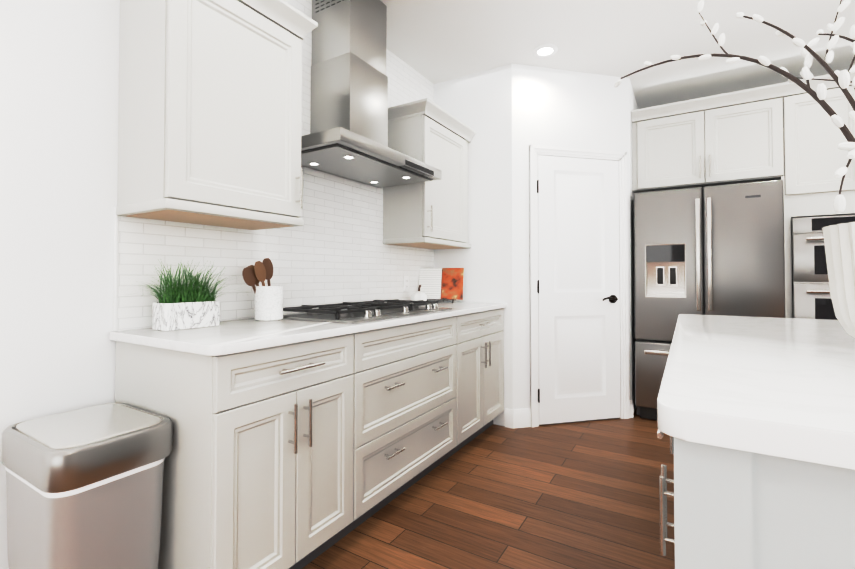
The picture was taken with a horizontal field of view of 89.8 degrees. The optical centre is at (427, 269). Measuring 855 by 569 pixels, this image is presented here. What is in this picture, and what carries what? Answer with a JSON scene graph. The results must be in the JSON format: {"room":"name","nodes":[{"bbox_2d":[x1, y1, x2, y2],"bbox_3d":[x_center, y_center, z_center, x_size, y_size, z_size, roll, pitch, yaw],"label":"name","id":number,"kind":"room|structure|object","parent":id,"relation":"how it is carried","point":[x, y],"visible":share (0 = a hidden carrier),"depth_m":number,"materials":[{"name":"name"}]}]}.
{"room":"kitchen","nodes":[
{"label":"kitchen","id":0,"kind":"room"},
{"bbox_2d":[0,0,822,568],"bbox_3d":[1.286,-0.248,-0.386,6.500,2.710,8.650,-1,-1,31],"label":"wall","id":1,"kind":"structure","parent":0,"point":[58,118],"depth_m":1.51,"materials":[{"name":"white paint"}]},
{"bbox_2d":[116,0,317,229],"bbox_3d":[-0.827,-0.650,1.729,0.380,0.914,0.665,-1,-1,31],"label":"upper cabinet","id":2,"kind":"object","parent":1,"relation":"attached to","point":[209,115],"visible":1,"depth_m":1.57,"materials":[{"name":"grey paint"}]},
{"bbox_2d":[113,0,433,330],"bbox_3d":[-0.547,-0.655,2.562,0.012,1.795,2.302,-1,-1,31],"label":"tile backsplash","id":3,"kind":"structure","parent":1,"relation":"attached to","point":[333,249],"depth_m":2.35,"materials":[{"name":"white tile"}]},
{"bbox_2d":[404,276,408,291],"bbox_3d":[-0.156,0.106,3.179,0.006,0.116,0.070,-1,-1,31],"label":"electrical outlet plate","id":4,"kind":"object","parent":3,"relation":"attached to","point":[406,283],"visible":1,"depth_m":3.18,"materials":[{"name":"white plastic"}]},
{"bbox_2d":[301,0,441,187],"bbox_3d":[-0.356,-1.051,2.403,0.492,1.006,0.905,-1,-1,31],"label":"range hood","id":5,"kind":"object","parent":1,"relation":"attached to","point":[347,137],"visible":0.98,"depth_m":2.33,"materials":[{"name":"silver metal"}]},
{"bbox_2d":[383,98,475,248],"bbox_3d":[0.024,-0.626,3.128,0.380,0.914,0.731,-1,-1,31],"label":"upper cabinet","id":6,"kind":"object","parent":1,"relation":"attached to","point":[430,214],"visible":0.92,"depth_m":2.91,"materials":[{"name":"grey paint"}]},
{"bbox_2d":[505,400,633,428],"bbox_3d":[-0.949,1.055,0.518,1.419,0.135,7.610,-1,-1,31],"label":"baseboard","id":7,"kind":"structure","parent":1,"relation":"attached to","point":[517,418],"depth_m":3.17,"materials":[{"name":"white wood"}]},
{"bbox_2d":[529,145,628,427],"bbox_3d":[1.173,0.119,3.297,0.837,2.101,0.028,0,-1,-14],"label":"door frame","id":8,"kind":"structure","parent":1,"relation":"attached to","point":[535,151],"depth_m":3.29,"materials":[{"name":"white wood"}]},
{"bbox_2d":[537,155,620,424],"bbox_3d":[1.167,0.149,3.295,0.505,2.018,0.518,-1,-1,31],"label":"pantry door","id":9,"kind":"structure","parent":1,"relation":"in","point":[578,286],"depth_m":3.29,"materials":[{"name":"white wood"}]},
{"bbox_2d":[631,82,786,192],"bbox_3d":[2.263,-0.973,3.550,0.973,0.645,0.629,-1,-1,31],"label":"upper cabinet","id":10,"kind":"object","parent":1,"relation":"attached to","point":[741,136],"depth_m":3.24,"materials":[{"name":"grey paint"}]},
{"bbox_2d":[783,72,854,227],"bbox_3d":[3.037,-0.836,3.077,0.832,0.935,0.629,-1,-1,31],"label":"upper cabinet","id":11,"kind":"object","parent":1,"relation":"attached to","point":[791,136],"depth_m":2.95,"materials":[{"name":"grey paint"}]},
{"bbox_2d":[791,215,854,319],"bbox_3d":[3.000,0.264,2.995,0.764,1.242,0.657,-1,-1,31],"label":"wall oven","id":12,"kind":"object","parent":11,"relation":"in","point":[811,297],"visible":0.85,"depth_m":2.92,"materials":[{"name":"grey metal"}]},
{"bbox_2d":[302,407,674,568],"bbox_3d":[1.286,1.137,-0.410,6.500,0.060,8.650,-1,-1,31],"label":"floor","id":13,"kind":"structure","parent":0,"point":[580,495],"depth_m":2.06,"materials":[{"name":"brown wood"}]},
{"bbox_2d":[1,403,172,568],"bbox_3d":[-1.028,0.794,1.281,0.411,0.674,0.343,-1,-1,31],"label":"step trash can","id":14,"kind":"object","parent":13,"relation":"on","point":[84,488],"visible":1,"depth_m":1.18,"materials":[{"name":"silver metal"}]},
{"bbox_2d":[115,332,358,568],"bbox_3d":[-0.719,0.699,1.660,0.610,0.884,0.609,-1,-1,31],"label":"base cabinet","id":15,"kind":"object","parent":13,"relation":"on","point":[300,455],"depth_m":1.41,"materials":[{"name":"grey paint"}]},
{"bbox_2d":[359,316,458,524],"bbox_3d":[-0.323,0.711,2.311,0.610,0.884,0.915,-1,-1,31],"label":"base cabinet","id":16,"kind":"object","parent":13,"relation":"on","point":[409,373],"depth_m":2.09,"materials":[{"name":"grey paint"}]},
{"bbox_2d":[459,308,503,449],"bbox_3d":[0.115,0.723,3.030,0.610,0.884,0.768,-1,-1,31],"label":"base cabinet","id":17,"kind":"object","parent":13,"relation":"on","point":[481,334],"depth_m":2.83,"materials":[{"name":"grey paint"}]},
{"bbox_2d":[109,301,506,355],"bbox_3d":[-0.278,0.254,2.373,0.632,0.030,2.313,-1,-1,31],"label":"countertop","id":18,"kind":"structure","parent":17,"relation":"on","point":[232,336],"depth_m":1.56,"materials":[{"name":"white stone"}]},
{"bbox_2d":[95,260,257,330],"bbox_3d":[-0.893,0.090,1.649,0.330,0.272,0.620,-1,-1,31],"label":"pot","id":19,"kind":"object","parent":18,"relation":"on","point":[193,304],"visible":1,"depth_m":1.64,"materials":[{"name":"stone"}]},
{"bbox_2d":[242,258,282,320],"bbox_3d":[-0.749,0.089,1.969,0.126,0.285,0.179,-1,-1,31],"label":"utensil crock","id":20,"kind":"object","parent":18,"relation":"on","point":[268,302],"visible":1,"depth_m":1.94,"materials":[{"name":"white ceramic"},{"name":"walnut"},{"name":"acacia"}]},
{"bbox_2d":[283,299,452,322],"bbox_3d":[-0.293,0.211,2.337,0.495,0.053,0.915,-1,-1,31],"label":"gas cooktop","id":21,"kind":"object","parent":18,"relation":"in","point":[355,312],"visible":0.96,"depth_m":2.13,"materials":[{"name":"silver metal"}]},
{"bbox_2d":[411,285,427,300],"bbox_3d":[-0.060,0.181,3.100,0.124,0.141,0.124,-1,-1,31],"label":"pumpkin","id":22,"kind":"object","parent":18,"relation":"on","point":[418,295],"visible":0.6,"depth_m":3.06,"materials":[{"name":"white ceramic"}]},
{"bbox_2d":[419,268,463,302],"bbox_3d":[0.102,0.121,3.284,0.355,0.265,0.212,-1,-1,31],"label":"book","id":23,"kind":"object","parent":18,"relation":"on","point":[452,279],"visible":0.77,"depth_m":3.29,"materials":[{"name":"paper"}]},
{"bbox_2d":[634,179,784,419],"bbox_3d":[2.197,0.279,3.423,0.920,1.763,0.820,-1,-1,31],"label":"refrigerator","id":24,"kind":"object","parent":13,"relation":"on","point":[713,250],"visible":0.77,"depth_m":3.13,"materials":[{"name":"grey metal"}]},
{"bbox_2d":[661,432,854,568],"bbox_3d":[0.869,0.692,0.734,0.753,0.868,0.637,-1,-1,31],"label":"base cabinet","id":25,"kind":"object","parent":13,"relation":"on","point":[737,509],"depth_m":0.62,"materials":[{"name":"grey paint"}]},
{"bbox_2d":[657,314,854,469],"bbox_3d":[1.312,0.242,1.205,1.076,0.046,1.930,-1,-1,31],"label":"countertop","id":26,"kind":"structure","parent":25,"relation":"on","point":[779,387],"depth_m":0.77,"materials":[{"name":"white stone"}]},
{"bbox_2d":[614,0,854,337],"bbox_3d":[0.850,-0.280,0.995,0.827,0.990,0.492,-1,-1,31],"label":"willow","id":27,"kind":"object","parent":26,"relation":"on","point":[839,241],"visible":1,"depth_m":0.97,"materials":[{"name":"grey"}]},
{"bbox_2d":[380,0,854,108],"bbox_3d":[1.286,-1.653,-0.362,6.500,0.100,8.650,-1,-1,31],"label":"ceiling","id":28,"kind":"structure","parent":0,"point":[435,41],"depth_m":2.87,"materials":[{"name":"white paint"}]},
{"bbox_2d":[532,44,557,56],"bbox_3d":[0.829,-1.539,3.022,0.174,0.012,0.174,-1,-1,31],"label":"recessed light","id":29,"kind":"object","parent":28,"relation":"in","point":[545,50],"visible":1,"depth_m":3.02,"materials":[{"name":"white plastic"}]}
]}

